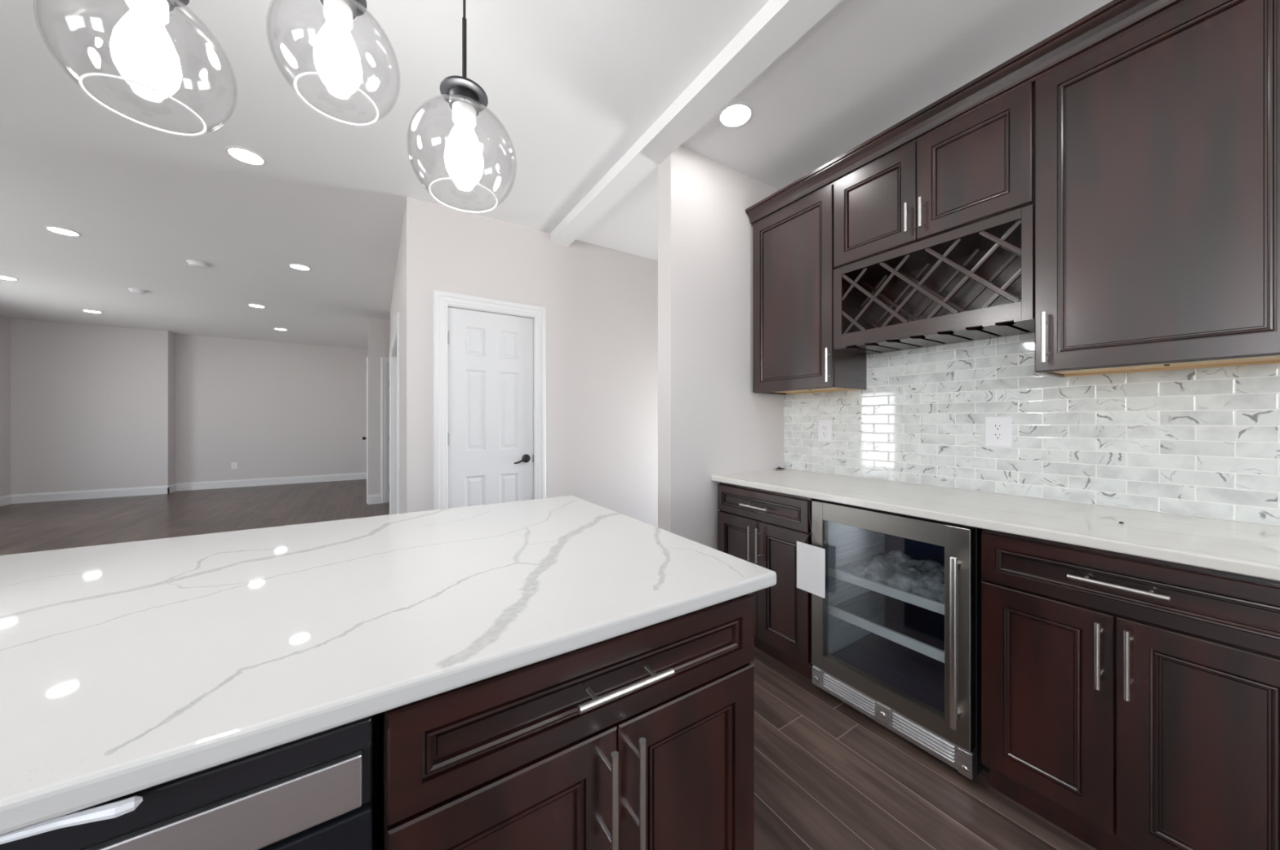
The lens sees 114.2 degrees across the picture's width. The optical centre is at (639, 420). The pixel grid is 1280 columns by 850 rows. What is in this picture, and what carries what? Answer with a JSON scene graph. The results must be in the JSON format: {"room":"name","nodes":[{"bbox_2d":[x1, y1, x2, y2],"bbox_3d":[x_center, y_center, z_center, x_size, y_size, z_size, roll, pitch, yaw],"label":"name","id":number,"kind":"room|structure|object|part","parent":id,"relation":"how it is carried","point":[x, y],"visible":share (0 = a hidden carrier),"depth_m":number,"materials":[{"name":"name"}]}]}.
{"room":"kitchen","nodes":[
{"label":"kitchen","id":0,"kind":"room"},
{"bbox_2d":[0,315,10,496],"bbox_3d":[-5.888,-0.143,0.643,0.150,2.753,12.950,0,0,-33],"label":"wall","id":1,"kind":"structure","parent":0,"point":[5,322],"depth_m":6.04,"materials":[{"name":"beige paint"}]},
{"bbox_2d":[0,494,11,506],"bbox_3d":[-7.995,1.163,4.074,0.016,0.140,4.900,0,0,-33],"label":"baseboard","id":2,"kind":"structure","parent":1,"relation":"attached to","point":[5,500],"depth_m":6.04,"materials":[{"name":"white paint"}]},
{"bbox_2d":[10,318,175,494],"bbox_3d":[-8.838,-0.143,6.712,1.750,2.753,0.450,0,0,-33],"label":"wall","id":3,"kind":"structure","parent":0,"point":[93,406],"depth_m":6.54,"materials":[{"name":"beige paint"}]},
{"bbox_2d":[10,484,168,503],"bbox_3d":[-8.642,1.163,6.560,1.616,0.140,0.016,0,0,-33],"label":"baseboard","id":4,"kind":"structure","parent":3,"relation":"attached to","point":[154,490],"depth_m":6.51,"materials":[{"name":"white paint"}]},
{"bbox_2d":[167,483,176,493],"bbox_3d":[-8.051,1.163,7.119,0.016,0.140,0.316,0,0,-33],"label":"baseboard","id":5,"kind":"structure","parent":3,"relation":"attached to","point":[172,487],"depth_m":7.09,"materials":[{"name":"white paint"}]},
{"bbox_2d":[175,333,389,484],"bbox_3d":[-5.563,-0.143,8.995,6.230,2.753,0.150,0,0,-33],"label":"wall","id":6,"kind":"structure","parent":0,"point":[272,409],"depth_m":7.91,"materials":[{"name":"beige paint"}]},
{"bbox_2d":[231,462,236,468],"bbox_3d":[-7.505,0.828,7.652,0.078,0.120,0.009,0,0,-33],"label":"wall outlet","id":7,"kind":"object","parent":6,"relation":"attached to","point":[233,464],"visible":1,"depth_m":7.65,"materials":[{"name":"white plastic"}]},
{"bbox_2d":[176,472,366,490],"bbox_3d":[-6.931,1.163,8.018,2.840,0.140,0.016,0,0,-33],"label":"baseboard","id":8,"kind":"structure","parent":6,"relation":"attached to","point":[353,476],"depth_m":7.89,"materials":[{"name":"white paint"}]},
{"bbox_2d":[368,206,405,513],"bbox_3d":[-2.384,-0.143,6.691,3.374,2.753,7.165,0,0,-33],"label":"wall","id":9,"kind":"structure","parent":0,"point":[379,330],"depth_m":6.11,"materials":[{"name":"beige paint"}]},
{"bbox_2d":[362,356,368,503],"bbox_3d":[-4.363,0.141,6.605,0.089,2.185,1.080,0,0,-32],"label":"door","id":10,"kind":"structure","parent":9,"relation":"in","point":[363,437],"depth_m":6.16,"materials":[{"name":"white paint"}]},
{"bbox_3d":[-4.350,0.141,6.613,0.018,2.185,1.080,0,0,-33],"label":"casing","id":11,"kind":"part","parent":10,"relation":"part of","materials":[{"name":"white paint"}]},
{"bbox_2d":[368,493,381,504],"bbox_3d":[-3.938,1.163,6.137,0.161,0.140,0.016,0,0,-33],"label":"baseboard","id":12,"kind":"structure","parent":9,"relation":"attached to","point":[375,498],"depth_m":6.13,"materials":[{"name":"white paint"}]},
{"bbox_2d":[381,357,389,502],"bbox_3d":[-3.491,0.143,6.495,0.978,2.180,0.138,0,0,-33],"label":"door","id":13,"kind":"structure","parent":9,"relation":"in","point":[384,361],"depth_m":6.21,"materials":[{"name":"white paint"}]},
{"bbox_2d":[389,311,399,514],"bbox_3d":[-2.636,0.145,4.541,0.138,2.175,2.180,0,0,-33],"label":"door","id":14,"kind":"structure","parent":9,"relation":"in","point":[394,346],"depth_m":5.35,"materials":[{"name":"white paint"}]},
{"bbox_2d":[405,196,657,527],"bbox_3d":[-0.304,-0.143,3.698,3.113,2.753,0.120,0,0,-33],"label":"wall","id":15,"kind":"structure","parent":0,"point":[601,303],"depth_m":3.44,"materials":[{"name":"beige paint"}]},
{"bbox_2d":[433,289,546,510],"bbox_3d":[-1.127,0.161,3.153,0.813,2.145,0.147,0,0,-33],"label":"door","id":16,"kind":"structure","parent":15,"relation":"in","point":[490,354],"depth_m":3.11,"materials":[{"name":"white paint"}]},
{"bbox_3d":[-1.126,0.205,3.152,0.622,2.040,0.035,0,0,-33],"label":"panel","id":17,"kind":"part","parent":16,"relation":"part of","materials":[{"name":"white paint"}]},
{"bbox_3d":[-0.918,0.299,3.232,0.139,0.069,0.055,0,0,-33],"label":"lever","id":18,"kind":"part","parent":16,"relation":"part of","materials":[{"name":"brown metal"}]},
{"bbox_2d":[0,477,1097,849],"bbox_3d":[-2.653,1.293,2.990,8.230,0.120,13.500,0,0,-33],"label":"floor","id":19,"kind":"structure","parent":0,"point":[828,775],"depth_m":1.54,"materials":[{"name":"brown wood"}]},
{"bbox_2d":[0,715,373,849],"bbox_3d":[-0.739,0.799,0.592,0.600,0.868,0.585,0,0,-33],"label":"dishwasher","id":20,"kind":"object","parent":19,"relation":"on","point":[315,791],"visible":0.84,"depth_m":0.45,"materials":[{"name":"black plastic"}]},
{"bbox_2d":[0,795,142,844],"bbox_3d":[-0.652,0.359,0.288,0.415,0.016,0.016,0,0,-31],"label":"handle","id":21,"kind":"object","parent":20,"relation":"on","point":[114,809],"visible":1,"depth_m":0.37,"materials":[{"name":"white metal"}]},
{"bbox_3d":[-0.587,0.794,0.358,0.596,0.638,0.028,0,0,-33],"label":"door","id":22,"kind":"part","parent":20,"relation":"part of","materials":[{"name":"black metal"}]},
{"bbox_2d":[370,715,373,849],"bbox_3d":[-0.747,0.749,0.603,0.600,0.768,0.557,0,0,-33],"label":"tub","id":23,"kind":"object","parent":20,"relation":"in","point":[371,745],"depth_m":0.74,"materials":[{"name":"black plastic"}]},
{"bbox_2d":[373,713,378,849],"bbox_3d":[-0.885,0.791,0.883,1.898,0.884,0.020,0,0,-33],"label":"panel","id":24,"kind":"object","parent":19,"relation":"on","point":[375,717],"visible":0.02,"depth_m":1.02,"materials":[{"name":"brown wood"}]},
{"bbox_2d":[378,592,754,849],"bbox_3d":[-0.188,0.791,0.932,0.672,0.883,0.642,0,0,-33],"label":"base cabinet","id":25,"kind":"object","parent":19,"relation":"on","point":[643,738],"visible":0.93,"depth_m":0.67,"materials":[{"name":"brown wood"}]},
{"bbox_3d":[-0.182,0.815,0.614,0.330,0.600,0.020,0,0,-33],"label":"door","id":26,"kind":"part","parent":25,"relation":"part of","materials":[{"name":"brown wood"}]},
{"bbox_3d":[-0.047,0.615,0.666,0.012,0.178,0.041,0,0,-33],"label":"handle","id":27,"kind":"part","parent":25,"relation":"part of","materials":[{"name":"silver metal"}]},
{"bbox_3d":[-0.026,0.433,0.680,0.175,0.012,0.041,0,0,-33],"label":"handle","id":28,"kind":"part","parent":25,"relation":"part of","materials":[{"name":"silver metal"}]},
{"bbox_3d":[-0.004,0.615,0.694,0.012,0.178,0.041,0,0,-33],"label":"handle","id":29,"kind":"part","parent":25,"relation":"part of","materials":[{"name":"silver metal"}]},
{"bbox_3d":[0.099,0.815,0.795,0.330,0.600,0.020,0,0,-33],"label":"door","id":30,"kind":"part","parent":25,"relation":"part of","materials":[{"name":"brown wood"}]},
{"bbox_2d":[717,481,817,679],"bbox_3d":[0.846,0.791,2.299,0.646,0.883,0.603,0,0,-33],"label":"base cabinet","id":31,"kind":"object","parent":19,"relation":"on","point":[762,527],"visible":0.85,"depth_m":2.07,"materials":[{"name":"brown wood"}]},
{"bbox_3d":[0.535,0.819,2.278,0.020,0.593,0.294,0,0,-33],"label":"door","id":32,"kind":"part","parent":31,"relation":"part of","materials":[{"name":"brown wood"}]},
{"bbox_3d":[0.577,0.636,2.159,0.041,0.178,0.012,0,0,-33],"label":"handle","id":33,"kind":"part","parent":31,"relation":"part of","materials":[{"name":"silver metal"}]},
{"bbox_3d":[0.592,0.445,2.136,0.041,0.012,0.178,0,0,-33],"label":"handle","id":34,"kind":"part","parent":31,"relation":"part of","materials":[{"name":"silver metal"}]},
{"bbox_3d":[0.605,0.636,2.115,0.041,0.178,0.012,0,0,-33],"label":"handle","id":35,"kind":"part","parent":31,"relation":"part of","materials":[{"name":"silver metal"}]},
{"bbox_3d":[0.616,0.442,2.152,0.020,0.149,0.595,0,0,-33],"label":"drawer","id":36,"kind":"part","parent":31,"relation":"part of","materials":[{"name":"brown wood"}]},
{"bbox_3d":[0.697,0.819,2.026,0.020,0.593,0.298,0,0,-33],"label":"door","id":37,"kind":"part","parent":31,"relation":"part of","materials":[{"name":"brown wood"}]},
{"bbox_2d":[811,499,985,779],"bbox_3d":[1.171,0.797,1.777,0.652,0.872,0.598,0,0,-33],"label":"wine cooler","id":38,"kind":"object","parent":19,"relation":"on","point":[909,660],"visible":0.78,"depth_m":1.71,"materials":[{"name":"silver metal"}]},
{"bbox_2d":[796,499,825,598],"bbox_3d":[0.772,0.564,1.855,0.029,0.408,0.142,0,0,-33],"label":"tag","id":39,"kind":"object","parent":38,"relation":"hanging from","point":[811,559],"visible":1,"depth_m":1.84,"materials":[{"name":"white paper"}]},
{"bbox_2d":[828,604,944,662],"bbox_3d":[0.997,0.856,1.664,0.017,0.038,0.526,0,0,-33],"label":"shelf","id":40,"kind":"object","parent":38,"relation":"attached to","point":[934,652],"depth_m":1.65,"materials":[{"name":"white metal"}]},
{"bbox_2d":[828,566,944,614],"bbox_3d":[0.997,0.683,1.664,0.017,0.038,0.526,0,0,-33],"label":"shelf","id":41,"kind":"object","parent":38,"relation":"attached to","point":[905,596],"depth_m":1.65,"materials":[{"name":"white metal"}]},
{"bbox_2d":[812,664,973,779],"bbox_3d":[0.949,1.155,1.634,0.012,0.085,0.598,0,0,-33],"label":"vent grille","id":42,"kind":"object","parent":38,"relation":"attached to","point":[946,749],"depth_m":1.57,"materials":[{"name":"silver metal"}]},
{"bbox_2d":[848,550,944,591],"bbox_3d":[1.187,0.634,1.773,0.360,0.094,0.440,0,0,-33],"label":"plastic bag","id":43,"kind":"object","parent":38,"relation":"on","point":[904,580],"visible":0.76,"depth_m":1.78,"materials":[{"name":"white"}]},
{"bbox_3d":[1.064,0.741,1.390,0.055,0.574,0.020,0,0,-25],"label":"handle","id":44,"kind":"part","parent":38,"relation":"part of","materials":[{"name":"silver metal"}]},
{"bbox_2d":[981,528,1279,849],"bbox_3d":[1.515,0.791,1.259,0.646,0.883,0.603,0,0,-33],"label":"base cabinet","id":45,"kind":"object","parent":19,"relation":"on","point":[1129,701],"visible":0.99,"depth_m":1.08,"materials":[{"name":"brown wood"}]},
{"bbox_2d":[711,468,1279,581],"bbox_3d":[1.195,0.333,1.787,0.648,0.030,1.884,0,0,-33],"label":"countertop","id":46,"kind":"structure","parent":45,"relation":"on","point":[1252,549],"depth_m":1.35,"materials":[{"name":"beige stone"}]},
{"bbox_3d":[1.203,0.821,1.239,0.020,0.589,0.290,0,0,-33],"label":"door","id":47,"kind":"part","parent":45,"relation":"part of","materials":[{"name":"brown wood"}]},
{"bbox_3d":[1.243,0.633,1.122,0.041,0.178,0.012,0,0,-33],"label":"handle","id":48,"kind":"part","parent":45,"relation":"part of","materials":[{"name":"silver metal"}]},
{"bbox_3d":[1.260,0.436,1.095,0.041,0.012,0.178,0,0,-33],"label":"handle","id":49,"kind":"part","parent":45,"relation":"part of","materials":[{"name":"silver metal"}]},
{"bbox_3d":[1.271,0.633,1.078,0.041,0.178,0.012,0,0,-33],"label":"handle","id":50,"kind":"part","parent":45,"relation":"part of","materials":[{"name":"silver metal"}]},
{"bbox_3d":[1.285,0.444,1.111,0.020,0.153,0.595,0,0,-33],"label":"drawer","id":51,"kind":"part","parent":45,"relation":"part of","materials":[{"name":"brown wood"}]},
{"bbox_3d":[1.365,0.821,0.988,0.020,0.589,0.302,0,0,-33],"label":"door","id":52,"kind":"part","parent":45,"relation":"part of","materials":[{"name":"brown wood"}]},
{"bbox_3d":[-1.245,0.792,0.252,0.610,0.883,0.642,0,0,-33],"label":"base cabinet","id":53,"kind":"object","parent":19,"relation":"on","visible":0},
{"bbox_2d":[0,495,776,835],"bbox_3d":[-0.833,0.333,0.785,1.987,0.030,1.068,0,0,-33],"label":"countertop","id":54,"kind":"structure","parent":53,"relation":"on","point":[126,668],"depth_m":0.66,"materials":[{"name":"white stone"}]},
{"bbox_2d":[0,0,1113,348],"bbox_3d":[-2.653,-1.580,2.990,8.230,0.120,13.500,0,0,-33],"label":"ceiling","id":55,"kind":"structure","parent":0,"point":[573,85],"depth_m":2.13,"materials":[{"name":"white paint"}]},
{"bbox_2d":[0,275,18,280],"bbox_3d":[-6.745,-1.517,4.390,0.172,0.006,0.172,0,0,-33],"label":"recessed light","id":56,"kind":"object","parent":55,"relation":"in","point":[2,277],"visible":1,"depth_m":4.40,"materials":[{"name":"white paint"}]},
{"bbox_2d":[44,226,81,235],"bbox_3d":[-4.623,-1.517,3.317,0.172,0.006,0.172,0,0,-33],"label":"recessed light","id":57,"kind":"object","parent":55,"relation":"in","point":[56,229],"visible":1,"depth_m":3.31,"materials":[{"name":"white paint"}]},
{"bbox_2d":[82,309,102,313],"bbox_3d":[-7.607,-1.517,5.749,0.172,0.006,0.172,0,0,-33],"label":"recessed light","id":58,"kind":"object","parent":55,"relation":"in","point":[86,310],"visible":1,"depth_m":5.74,"materials":[{"name":"white paint"}]},
{"bbox_2d":[33,0,237,136],"bbox_3d":[-0.933,-1.056,0.784,0.244,0.929,0.244,0,0,-33],"label":"pendant lamp","id":59,"kind":"object","parent":55,"relation":"hanging from","point":[145,56],"visible":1,"depth_m":0.77,"materials":[{"name":"clear glass"}]},
{"bbox_3d":[-0.933,-0.699,0.784,0.087,0.150,0.087,0,0,-33],"label":"bulb","id":60,"kind":"part","parent":59,"relation":"part of","materials":[{"name":"white glass"}]},
{"bbox_2d":[124,0,168,25],"bbox_3d":[-0.933,-0.788,0.784,0.054,0.033,0.054,0,0,-33],"label":"socket","id":61,"kind":"object","parent":59,"relation":"attached to","point":[159,9],"depth_m":0.78,"materials":[{"name":"grey"}]},
{"bbox_2d":[128,288,146,294],"bbox_3d":[-5.846,-1.498,4.816,0.140,0.043,0.140,0,0,-33],"label":"smoke detector","id":62,"kind":"object","parent":55,"relation":"attached to","point":[135,291],"visible":1,"depth_m":4.79,"materials":[{"name":"white plastic"}]},
{"bbox_2d":[186,259,208,268],"bbox_3d":[-4.263,-1.498,3.985,0.140,0.043,0.140,0,0,-33],"label":"smoke detector","id":63,"kind":"object","parent":55,"relation":"attached to","point":[194,264],"visible":1,"depth_m":3.95,"materials":[{"name":"white plastic"}]},
{"bbox_2d":[225,146,266,165],"bbox_3d":[-2.258,-1.517,2.374,0.172,0.006,0.172,0,0,-33],"label":"recessed light","id":64,"kind":"object","parent":55,"relation":"in","point":[245,155],"visible":1,"depth_m":2.37,"materials":[{"name":"white paint"}]},
{"bbox_2d":[248,303,265,307],"bbox_3d":[-5.065,-1.517,5.470,0.172,0.006,0.172,0,0,-33],"label":"recessed light","id":65,"kind":"object","parent":55,"relation":"in","point":[250,304],"visible":1,"depth_m":5.46,"materials":[{"name":"white paint"}]},
{"bbox_2d":[273,328,287,330],"bbox_3d":[-5.962,-1.517,6.866,0.172,0.006,0.172,0,0,-33],"label":"recessed light","id":66,"kind":"object","parent":55,"relation":"in","point":[281,329],"visible":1,"depth_m":6.88,"materials":[{"name":"white paint"}]},
{"bbox_2d":[288,263,311,270],"bbox_3d":[-3.360,-1.517,4.087,0.172,0.006,0.172,0,0,-33],"label":"recessed light","id":67,"kind":"object","parent":55,"relation":"in","point":[298,266],"visible":1,"depth_m":4.07,"materials":[{"name":"white paint"}]},
{"bbox_2d":[266,0,399,125],"bbox_3d":[-0.685,-1.122,0.940,0.244,0.796,0.244,0,0,-33],"label":"pendant lamp","id":68,"kind":"object","parent":55,"relation":"hanging from","point":[337,59],"visible":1,"depth_m":0.92,"materials":[{"name":"clear glass"}]},
{"bbox_2d":[323,0,352,31],"bbox_3d":[-0.685,-0.921,0.940,0.054,0.033,0.054,0,0,-33],"label":"socket","id":69,"kind":"object","parent":68,"relation":"attached to","point":[341,11],"depth_m":0.92,"materials":[{"name":"grey"}]},
{"bbox_3d":[-0.685,-0.832,0.940,0.087,0.150,0.087,0,0,-33],"label":"bulb","id":70,"kind":"part","parent":68,"relation":"part of","materials":[{"name":"white glass"}]},
{"bbox_2d":[406,0,516,213],"bbox_3d":[-0.427,-1.032,1.007,0.244,0.977,0.244,0,0,-33],"label":"pendant lamp","id":71,"kind":"object","parent":55,"relation":"hanging from","point":[464,160],"visible":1,"depth_m":0.98,"materials":[{"name":"clear glass"}]},
{"bbox_3d":[-0.427,-0.651,1.007,0.244,0.212,0.244,0,0,-33],"label":"glass globe","id":72,"kind":"part","parent":71,"relation":"part of"},
{"bbox_2d":[452,101,475,128],"bbox_3d":[-0.427,-0.741,1.007,0.054,0.033,0.054,0,0,-33],"label":"socket","id":73,"kind":"object","parent":71,"relation":"attached to","point":[464,112],"depth_m":0.99,"materials":[{"name":"grey"}]},
{"bbox_3d":[-0.427,-0.651,1.007,0.087,0.150,0.087,0,0,-33],"label":"bulb","id":74,"kind":"part","parent":71,"relation":"part of","materials":[{"name":"white glass"}]},
{"bbox_3d":[-0.427,-0.886,1.007,0.010,0.182,0.010,0,0,-33],"label":"rod","id":75,"kind":"part","parent":71,"relation":"part of","materials":[{"name":"black metal"}]},
{"bbox_3d":[-0.427,-1.238,1.007,0.006,0.521,0.006,0,0,-33],"label":"cord","id":76,"kind":"part","parent":71,"relation":"part of","materials":[{"name":"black metal"}]},
{"bbox_2d":[550,0,842,246],"bbox_3d":[0.910,-1.484,0.951,0.153,0.073,5.815,0,0,-33],"label":"ceiling beam","id":77,"kind":"structure","parent":55,"relation":"attached to","point":[779,24],"depth_m":1.86,"materials":[{"name":"white paint"}]},
{"bbox_2d":[717,102,753,127],"bbox_3d":[0.475,-1.517,2.058,0.172,0.006,0.172,0,0,-33],"label":"recessed light","id":78,"kind":"object","parent":55,"relation":"in","point":[735,114],"visible":1,"depth_m":2.05,"materials":[{"name":"white paint"}]},
{"bbox_2d":[657,145,783,549],"bbox_3d":[0.592,-0.143,2.593,1.089,2.753,0.122,0,0,-33],"label":"wall","id":79,"kind":"structure","parent":0,"point":[711,420],"depth_m":2.38,"materials":[{"name":"beige paint"}]},
{"bbox_2d":[788,468,1279,526],"bbox_3d":[2.214,-0.143,0.948,0.140,2.753,4.400,0,0,-33],"label":"wall","id":80,"kind":"structure","parent":0,"point":[788,468],"depth_m":1.61,"materials":[{"name":"beige paint"}]},
{"bbox_2d":[752,184,866,394],"bbox_3d":[0.959,-0.696,2.420,0.361,1.047,0.534,0,0,-33],"label":"upper cabinet","id":81,"kind":"object","parent":80,"relation":"attached to","point":[793,353],"visible":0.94,"depth_m":2.31,"materials":[{"name":"brown wood"}]},
{"bbox_3d":[0.963,-0.284,2.119,0.041,0.172,0.012,0,0,-33],"label":"handle","id":82,"kind":"part","parent":81,"relation":"part of","materials":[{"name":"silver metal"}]},
{"bbox_2d":[833,81,1035,269],"bbox_3d":[1.311,-0.997,1.873,0.361,0.444,0.764,0,0,-33],"label":"upper cabinet","id":83,"kind":"object","parent":80,"relation":"attached to","point":[979,166],"visible":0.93,"depth_m":1.71,"materials":[{"name":"brown wood"}]},
{"bbox_3d":[1.100,-0.997,1.960,0.020,0.428,0.382,0,0,-33],"label":"door","id":84,"kind":"part","parent":83,"relation":"part of","materials":[{"name":"brown wood"}]},
{"bbox_3d":[1.165,-0.882,1.804,0.041,0.124,0.012,0,0,-33],"label":"handle","id":85,"kind":"part","parent":83,"relation":"part of","materials":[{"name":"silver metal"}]},
{"bbox_3d":[1.195,-0.882,1.757,0.041,0.124,0.012,0,0,-33],"label":"handle","id":86,"kind":"part","parent":83,"relation":"part of","materials":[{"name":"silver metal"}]},
{"bbox_2d":[833,204,1035,355],"bbox_3d":[1.330,-0.568,1.884,0.317,0.410,0.764,0,0,-33],"label":"wine rack","id":87,"kind":"object","parent":83,"relation":"attached to","point":[976,281],"visible":0.91,"depth_m":1.83,"materials":[{"name":"brown wood"}]},
{"bbox_2d":[745,0,1190,226],"bbox_3d":[1.183,-1.256,1.794,0.080,0.090,1.849,0,0,-33],"label":"crown molding","id":88,"kind":"structure","parent":83,"relation":"attached to","point":[1115,19],"depth_m":1.57,"materials":[{"name":"brown wood"}]},
{"bbox_3d":[1.305,-0.997,1.640,0.020,0.428,0.374,0,0,-33],"label":"door","id":89,"kind":"part","parent":83,"relation":"part of","materials":[{"name":"brown wood"}]},
{"bbox_2d":[783,333,1279,525],"bbox_3d":[1.471,-0.085,1.965,0.007,0.804,1.884,0,0,-33],"label":"backsplash","id":90,"kind":"structure","parent":80,"relation":"attached to","point":[1205,442],"depth_m":1.66,"materials":[{"name":"tile"}]},
{"bbox_2d":[817,419,831,442],"bbox_3d":[1.117,0.062,2.500,0.009,0.132,0.092,0,0,-33],"label":"wall outlet","id":91,"kind":"object","parent":90,"relation":"attached to","point":[824,426],"visible":1,"depth_m":2.50,"materials":[{"name":"white plastic"}]},
{"bbox_2d":[822,424,826,436],"bbox_3d":[1.115,0.062,2.499,0.004,0.072,0.035,0,0,-33],"label":"receptacle","id":92,"kind":"object","parent":91,"relation":"attached to","point":[824,426],"depth_m":2.50,"materials":[{"name":"white plastic"}]},
{"bbox_2d":[985,416,1012,447],"bbox_3d":[1.563,0.048,1.806,0.009,0.132,0.092,0,0,-33],"label":"wall outlet","id":93,"kind":"object","parent":90,"relation":"attached to","point":[998,429],"visible":1,"depth_m":1.80,"materials":[{"name":"white plastic"}]},
{"bbox_2d":[992,423,1003,439],"bbox_3d":[1.561,0.048,1.805,0.004,0.072,0.035,0,0,-33],"label":"receptacle","id":94,"kind":"object","parent":93,"relation":"attached to","point":[997,428],"depth_m":1.80,"materials":[{"name":"white plastic"}]},
{"bbox_2d":[1035,0,1279,377],"bbox_3d":[1.663,-0.696,1.325,0.361,1.047,0.534,0,0,-33],"label":"upper cabinet","id":95,"kind":"object","parent":80,"relation":"attached to","point":[1157,146],"visible":1,"depth_m":1.24,"materials":[{"name":"brown wood"}]},
{"bbox_3d":[1.403,-0.288,1.434,0.041,0.172,0.012,0,0,-33],"label":"handle","id":96,"kind":"part","parent":95,"relation":"part of","materials":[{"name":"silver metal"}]}
]}

